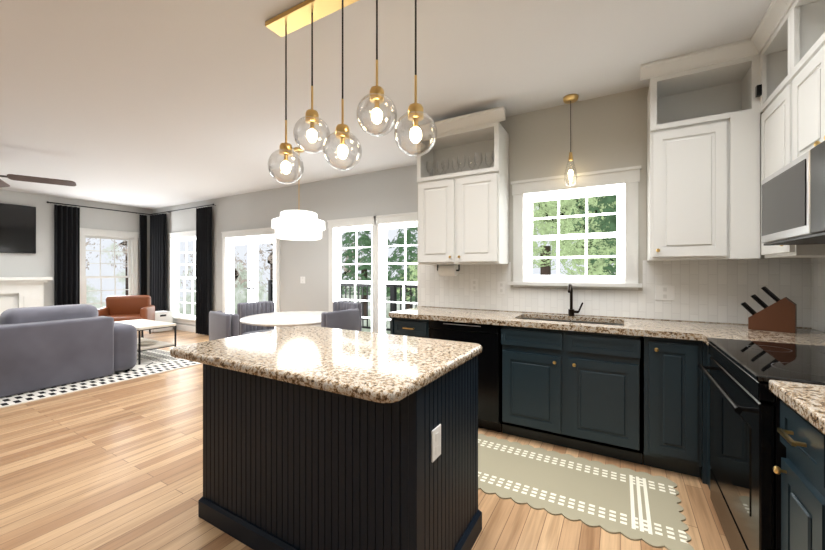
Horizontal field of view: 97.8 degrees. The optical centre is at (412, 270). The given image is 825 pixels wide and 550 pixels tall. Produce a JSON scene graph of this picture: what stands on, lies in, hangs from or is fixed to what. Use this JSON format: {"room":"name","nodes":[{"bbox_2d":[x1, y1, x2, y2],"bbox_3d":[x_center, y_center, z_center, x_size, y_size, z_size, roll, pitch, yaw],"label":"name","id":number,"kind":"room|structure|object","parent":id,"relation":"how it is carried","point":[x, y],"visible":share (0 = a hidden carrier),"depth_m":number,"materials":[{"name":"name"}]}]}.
{"room":"kitchen","nodes":[
{"label":"kitchen","id":0,"kind":"room"},
{"bbox_2d":[0,189,151,305],"bbox_3d":[-8.134,-0.080,5.251,0.140,2.760,7.640,0,0,30],"label":"wall","id":1,"kind":"structure","parent":0,"point":[40,263],"depth_m":6.99,"materials":[{"name":"grey paint"}]},
{"bbox_2d":[0,203,35,253],"bbox_3d":[-7.508,-0.770,6.142,0.049,0.880,1.530,0,0,30],"label":"wall-mounted tv","id":2,"kind":"object","parent":1,"relation":"attached to","point":[17,228],"visible":0.89,"depth_m":6.58,"materials":[{"name":"black metal"}]},
{"bbox_2d":[80,228,138,307],"bbox_3d":[-6.614,0.125,7.830,0.195,2.020,1.100,0,0,30],"label":"window","id":3,"kind":"structure","parent":1,"relation":"in","point":[132,238],"depth_m":7.87,"materials":[{"name":"white paint"}]},
{"bbox_2d":[152,165,417,328],"bbox_3d":[-2.795,-0.080,6.660,7.980,2.760,0.140,0,0,30],"label":"wall","id":4,"kind":"structure","parent":0,"point":[388,191],"depth_m":6.01,"materials":[{"name":"grey paint"}]},
{"bbox_2d":[47,201,215,214],"bbox_3d":[-5.489,-1.320,7.071,2.618,0.040,1.838,0,0,30],"label":"curtain rod","id":5,"kind":"object","parent":4,"relation":"attached to","point":[128,211],"visible":1,"depth_m":7.58,"materials":[{"name":"black metal"}]},
{"bbox_2d":[54,205,79,305],"bbox_3d":[-6.856,-0.005,7.145,0.090,2.570,0.380,0,0,30],"label":"curtain","id":6,"kind":"object","parent":5,"relation":"hanging from","point":[66,255],"visible":0.75,"depth_m":7.12,"materials":[{"name":"black fabric"}]},
{"bbox_2d":[140,215,146,294],"bbox_3d":[-6.198,-0.005,8.284,0.090,2.570,0.150,0,0,30],"label":"curtain","id":7,"kind":"object","parent":5,"relation":"hanging from","point":[143,254],"visible":0.62,"depth_m":8.27,"materials":[{"name":"black fabric"}]},
{"bbox_2d":[150,213,166,310],"bbox_3d":[-5.811,-0.005,8.216,0.640,2.570,0.090,0,0,30],"label":"curtain","id":8,"kind":"object","parent":5,"relation":"hanging from","point":[158,260],"visible":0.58,"depth_m":8.17,"materials":[{"name":"black fabric"}]},
{"bbox_2d":[196,206,211,334],"bbox_3d":[-4.234,-0.005,7.306,0.480,2.570,0.090,0,0,30],"label":"curtain","id":9,"kind":"object","parent":5,"relation":"hanging from","point":[203,262],"visible":0.9,"depth_m":7.27,"materials":[{"name":"black fabric"}]},
{"bbox_2d":[173,324,195,332],"bbox_3d":[-4.960,1.240,7.819,2.790,0.120,0.016,0,0,30],"label":"baseboard","id":10,"kind":"structure","parent":4,"relation":"attached to","point":[186,328],"depth_m":7.76,"materials":[{"name":"white paint"}]},
{"bbox_2d":[221,227,279,328],"bbox_3d":[-3.007,0.263,6.762,1.690,2.075,0.174,0,0,30],"label":"door frame","id":11,"kind":"structure","parent":4,"relation":"attached to","point":[252,238],"depth_m":6.77,"materials":[{"name":"white paint"}]},
{"bbox_2d":[300,277,304,282],"bbox_3d":[-1.836,0.150,6.020,0.115,0.115,0.008,0,0,30],"label":"light switch","id":12,"kind":"object","parent":4,"relation":"attached to","point":[302,279],"visible":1,"depth_m":6.02,"materials":[{"name":"white plastic"}]},
{"bbox_2d":[0,329,730,549],"bbox_3d":[-3.406,1.350,2.601,10.980,0.100,7.780,0,0,30],"label":"floor","id":13,"kind":"structure","parent":0,"point":[117,466],"depth_m":2.20,"materials":[{"name":"brown wood"}]},
{"bbox_2d":[0,277,52,314],"bbox_3d":[-7.353,0.705,5.908,0.550,1.190,2.120,0,0,30],"label":"fireplace","id":14,"kind":"object","parent":13,"relation":"on","point":[19,292],"visible":0.48,"depth_m":6.54,"materials":[{"name":"white paint"}]},
{"bbox_2d":[0,349,202,407],"bbox_3d":[-5.256,1.295,4.276,3.220,0.010,3.950,0,0,30],"label":"living room rug","id":15,"kind":"object","parent":13,"relation":"on","point":[155,361],"visible":0.17,"depth_m":4.39,"materials":[{"name":"white fabric"}]},
{"bbox_2d":[0,304,136,397],"bbox_3d":[-4.560,0.819,3.932,1.030,0.938,2.330,0,0,30],"label":"sofa","id":16,"kind":"object","parent":15,"relation":"on","point":[43,347],"visible":1,"depth_m":4.04,"materials":[{"name":"fabric"}]},
{"bbox_2d":[116,319,175,364],"bbox_3d":[-4.080,1.034,5.404,1.030,0.508,0.480,0,0,30],"label":"coffee table","id":17,"kind":"object","parent":15,"relation":"on","point":[141,326],"visible":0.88,"depth_m":5.25,"materials":[{"name":"beige"}]},
{"bbox_2d":[98,295,154,337],"bbox_3d":[-5.573,0.887,6.987,0.840,0.804,0.768,0,0,-25],"label":"leather armchair","id":18,"kind":"object","parent":13,"relation":"on","point":[125,307],"visible":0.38,"depth_m":7.08,"materials":[{"name":"brown leather"}]},
{"bbox_2d":[144,310,172,332],"bbox_3d":[-5.496,1.084,7.779,0.402,0.408,0.382,0,0,30],"label":"side table","id":19,"kind":"object","parent":13,"relation":"on","point":[164,316],"visible":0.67,"depth_m":7.70,"materials":[{"name":"white paint"}]},
{"bbox_2d":[209,311,238,340],"bbox_3d":[-1.832,0.863,3.879,0.490,0.876,0.515,0,0,42],"label":"dining chair","id":20,"kind":"object","parent":13,"relation":"on","point":[222,325],"visible":0.29,"depth_m":3.61,"materials":[{"name":"fabric"}]},
{"bbox_2d":[237,301,275,335],"bbox_3d":[-1.987,0.863,4.813,0.515,0.876,0.490,0,0,40],"label":"dining chair","id":21,"kind":"object","parent":13,"relation":"on","point":[249,308],"visible":0.52,"depth_m":4.86,"materials":[{"name":"fabric"}]},
{"bbox_2d":[240,311,325,326],"bbox_3d":[-1.419,0.924,4.341,1.200,0.752,1.200,0,0,30],"label":"dining table","id":22,"kind":"object","parent":13,"relation":"on","point":[288,319],"visible":0.42,"depth_m":4.07,"materials":[{"name":"white"}]},
{"bbox_2d":[198,353,481,549],"bbox_3d":[-0.385,0.857,1.873,1.335,0.885,0.694,0,0,30],"label":"kitchen island","id":23,"kind":"object","parent":13,"relation":"on","point":[319,438],"depth_m":1.53,"materials":[{"name":"blue paint"}]},
{"bbox_2d":[170,325,481,408],"bbox_3d":[-0.415,0.394,1.801,1.320,0.040,0.876,0,0,30],"label":"island countertop","id":24,"kind":"structure","parent":23,"relation":"on","point":[386,370],"depth_m":1.56,"materials":[{"name":"beige stone"}]},
{"bbox_2d":[431,423,441,462],"bbox_3d":[0.093,0.665,1.393,0.008,0.120,0.075,0,0,30],"label":"outlet","id":25,"kind":"object","parent":23,"relation":"attached to","point":[435,428],"depth_m":1.38,"materials":[{"name":"white plastic"}]},
{"bbox_2d":[321,309,358,330],"bbox_3d":[-0.944,0.863,4.030,0.515,0.876,0.490,0,0,33],"label":"dining chair","id":26,"kind":"object","parent":13,"relation":"on","point":[348,319],"visible":0.31,"depth_m":3.86,"materials":[{"name":"fabric"}]},
{"bbox_2d":[333,301,361,330],"bbox_3d":[-1.029,0.863,4.829,0.490,0.876,0.515,0,0,39],"label":"dining chair","id":27,"kind":"object","parent":13,"relation":"on","point":[341,305],"visible":0.27,"depth_m":4.92,"materials":[{"name":"fabric"}]},
{"bbox_2d":[389,316,452,337],"bbox_3d":[0.121,0.860,3.491,0.382,0.880,0.622,0,0,30],"label":"base cabinet","id":28,"kind":"object","parent":13,"relation":"on","point":[414,328],"depth_m":3.22,"materials":[{"name":"grey paint"}]},
{"bbox_2d":[429,320,501,431],"bbox_3d":[0.557,0.862,3.234,0.620,0.876,0.612,0,0,30],"label":"dishwasher","id":29,"kind":"object","parent":13,"relation":"on","point":[486,337],"visible":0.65,"depth_m":2.88,"materials":[{"name":"black metal"}]},
{"bbox_2d":[478,434,693,549],"bbox_3d":[0.727,1.296,2.340,1.676,0.008,0.716,0,0,30],"label":"kitchen rug","id":30,"kind":"object","parent":13,"relation":"on","point":[633,505],"visible":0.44,"depth_m":2.12,"materials":[{"name":"beige fabric"}]},
{"bbox_2d":[633,336,704,483],"bbox_3d":[1.778,0.860,2.535,0.325,0.880,0.622,0,0,30],"label":"base cabinet","id":31,"kind":"object","parent":13,"relation":"on","point":[634,390],"depth_m":2.27,"materials":[{"name":"grey paint"}]},
{"bbox_2d":[389,308,824,345],"bbox_3d":[1.172,0.400,2.775,2.936,0.040,0.806,0,0,30],"label":"countertop","id":32,"kind":"structure","parent":31,"relation":"on","point":[616,326],"depth_m":2.56,"materials":[{"name":"beige stone"}]},
{"bbox_2d":[567,284,583,316],"bbox_3d":[1.345,0.242,2.982,0.116,0.276,0.187,0,0,30],"label":"faucet","id":33,"kind":"object","parent":32,"relation":"on","point":[571,311],"depth_m":3.04,"materials":[{"name":"black metal"}]},
{"bbox_2d":[741,286,796,332],"bbox_3d":[2.286,0.239,2.316,0.110,0.279,0.250,0,0,-40],"label":"knife block","id":34,"kind":"object","parent":32,"relation":"on","point":[779,315],"visible":1,"depth_m":2.26,"materials":[{"name":"brown wood"}]},
{"bbox_2d":[705,344,710,489],"bbox_3d":[2.019,0.860,1.941,0.636,0.880,0.210,0,0,30],"label":"base cabinet","id":35,"kind":"object","parent":13,"relation":"on","point":[707,356],"depth_m":2.19,"materials":[{"name":"grey paint"}]},
{"bbox_2d":[698,338,824,549],"bbox_3d":[1.710,0.836,1.501,0.715,0.927,0.853,0,0,30],"label":"range","id":36,"kind":"object","parent":13,"relation":"on","point":[747,449],"visible":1,"depth_m":1.46,"materials":[{"name":"black metal"}]},
{"bbox_2d":[773,401,816,549],"bbox_3d":[1.455,0.860,0.950,0.622,0.880,0.340,0,0,30],"label":"base cabinet","id":37,"kind":"object","parent":13,"relation":"on","point":[801,432],"depth_m":1.12,"materials":[{"name":"grey paint"}]},
{"bbox_2d":[769,380,824,435],"bbox_3d":[1.162,0.400,0.468,0.643,0.040,1.472,0,0,30],"label":"countertop","id":38,"kind":"structure","parent":37,"relation":"on","point":[808,400],"depth_m":1.09,"materials":[{"name":"beige stone"}]},
{"bbox_2d":[817,432,824,549],"bbox_3d":[1.220,0.860,0.543,0.622,0.880,0.600,0,0,30],"label":"base cabinet","id":39,"kind":"object","parent":13,"relation":"on","point":[820,439],"depth_m":0.99,"materials":[{"name":"grey paint"}]},
{"bbox_2d":[0,0,771,208],"bbox_3d":[-3.406,-1.510,2.601,10.980,0.100,7.780,0,0,30],"label":"ceiling","id":40,"kind":"structure","parent":0,"point":[151,104],"depth_m":2.67,"materials":[{"name":"white paint"}]},
{"bbox_2d":[0,174,75,187],"bbox_3d":[-4.970,-1.192,4.151,1.195,0.534,1.195,0,0,8],"label":"ceiling fan","id":41,"kind":"object","parent":40,"relation":"hanging from","point":[37,180],"visible":1,"depth_m":4.45,"materials":[{"name":"grey wood"}]},
{"bbox_2d":[271,147,324,240],"bbox_3d":[-1.359,-0.920,4.306,0.616,1.080,0.616,0,0,30],"label":"dining pendant light","id":42,"kind":"object","parent":40,"relation":"hanging from","point":[300,225],"visible":1,"depth_m":4.09,"materials":[{"name":"white fabric"},{"name":"brass"}]},
{"bbox_2d":[265,0,436,183],"bbox_3d":[-0.366,-0.985,1.886,1.080,0.950,0.200,0,0,30],"label":"pendant light","id":43,"kind":"object","parent":40,"relation":"hanging from","point":[298,16],"visible":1,"depth_m":1.90,"materials":[{"name":"clear glass"}]},
{"bbox_2d":[563,94,578,186],"bbox_3d":[1.328,-1.082,3.021,0.120,0.754,0.120,0,0,30],"label":"light","id":44,"kind":"object","parent":40,"relation":"hanging from","point":[570,98],"visible":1,"depth_m":3.01,"materials":[{"name":"clear glass"}]},
{"bbox_2d":[418,87,791,306],"bbox_3d":[1.449,-0.080,3.170,3.140,2.760,0.140,0,0,30],"label":"wall","id":45,"kind":"structure","parent":0,"point":[608,132],"depth_m":3.06,"materials":[{"name":"grey paint"}]},
{"bbox_2d":[408,106,508,275],"bbox_3d":[0.461,-0.670,3.428,0.930,1.438,0.391,0,0,30],"label":"upper cabinet","id":46,"kind":"object","parent":45,"relation":"attached to","point":[463,186],"visible":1,"depth_m":3.33,"materials":[{"name":"white paint"}]},
{"bbox_2d":[510,165,641,289],"bbox_3d":[1.401,-0.342,3.166,1.040,0.985,0.195,0,0,30],"label":"window","id":47,"kind":"structure","parent":45,"relation":"in","point":[621,184],"depth_m":3.12,"materials":[{"name":"white paint"}]},
{"bbox_2d":[417,258,810,326],"bbox_3d":[1.353,0.147,3.143,3.000,0.464,0.002,0,0,30],"label":"backsplash","id":48,"kind":"structure","parent":45,"relation":"attached to","point":[720,291],"depth_m":2.80,"materials":[{"name":"tile"}]},
{"bbox_2d":[471,279,477,290],"bbox_3d":[0.614,0.140,3.564,0.075,0.120,0.008,0,0,30],"label":"light switch","id":49,"kind":"object","parent":48,"relation":"attached to","point":[474,284],"visible":1,"depth_m":3.56,"materials":[{"name":"white plastic"}]},
{"bbox_2d":[498,281,504,293],"bbox_3d":[0.848,0.160,3.429,0.075,0.120,0.008,0,0,30],"label":"electrical outlet","id":50,"kind":"object","parent":48,"relation":"attached to","point":[501,287],"visible":1,"depth_m":3.43,"materials":[{"name":"white plastic"}]},
{"bbox_2d":[655,285,674,300],"bbox_3d":[1.956,0.170,2.789,0.125,0.115,0.008,0,0,30],"label":"electrical outlet","id":51,"kind":"object","parent":48,"relation":"attached to","point":[664,292],"visible":1,"depth_m":2.79,"materials":[{"name":"white plastic"}]},
{"bbox_2d":[647,100,759,260],"bbox_3d":[2.011,-0.558,2.526,0.587,0.955,0.402,0,0,30],"label":"upper cabinet","id":52,"kind":"object","parent":45,"relation":"attached to","point":[703,168],"depth_m":2.41,"materials":[{"name":"white paint"}]},
{"bbox_3d":[1.028,-0.080,-0.559,0.140,2.760,6.740,0,0,30],"label":"wall","id":53,"kind":"structure","parent":0,"visible":0},
{"bbox_2d":[760,64,824,257],"bbox_3d":[2.201,-0.558,1.954,0.331,0.955,0.545,0,0,30],"label":"upper cabinet","id":54,"kind":"object","parent":53,"relation":"attached to","point":[776,106],"depth_m":2.02,"materials":[{"name":"white paint"}]},
{"bbox_2d":[792,20,824,160],"bbox_3d":[1.904,-0.763,1.440,0.331,0.545,0.789,0,0,30],"label":"upper cabinet","id":55,"kind":"object","parent":53,"relation":"attached to","point":[808,69],"depth_m":1.69,"materials":[{"name":"white paint"}]},
{"bbox_2d":[762,141,824,245],"bbox_3d":[1.854,-0.310,1.469,0.445,0.351,0.786,0,0,30],"label":"microwave","id":56,"kind":"object","parent":55,"relation":"attached to","point":[793,202],"visible":1,"depth_m":1.54,"materials":[{"name":"silver metal"}]},
{"bbox_2d":[811,258,824,331],"bbox_3d":[1.863,0.147,1.030,0.002,0.464,3.147,0,0,30],"label":"backsplash","id":57,"kind":"structure","parent":53,"relation":"attached to","point":[817,293],"depth_m":2.30,"materials":[{"name":"tile"}]},
{"label":"outside","id":58,"kind":"structure","parent":0,"visible":0},
{"bbox_2d":[86,203,614,333],"bbox_3d":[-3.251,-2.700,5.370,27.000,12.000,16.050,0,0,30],"label":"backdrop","id":59,"kind":"structure","parent":58,"point":[92,285],"depth_m":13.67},
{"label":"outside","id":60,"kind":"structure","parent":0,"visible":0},
{"bbox_2d":[86,195,616,319],"bbox_3d":[-2.562,-0.950,8.454,15.919,4.700,7.119,0,0,30],"label":"trees","id":61,"kind":"object","parent":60,"point":[597,224],"visible":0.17,"depth_m":7.17,"materials":[{"name":"green plant"}]}
]}

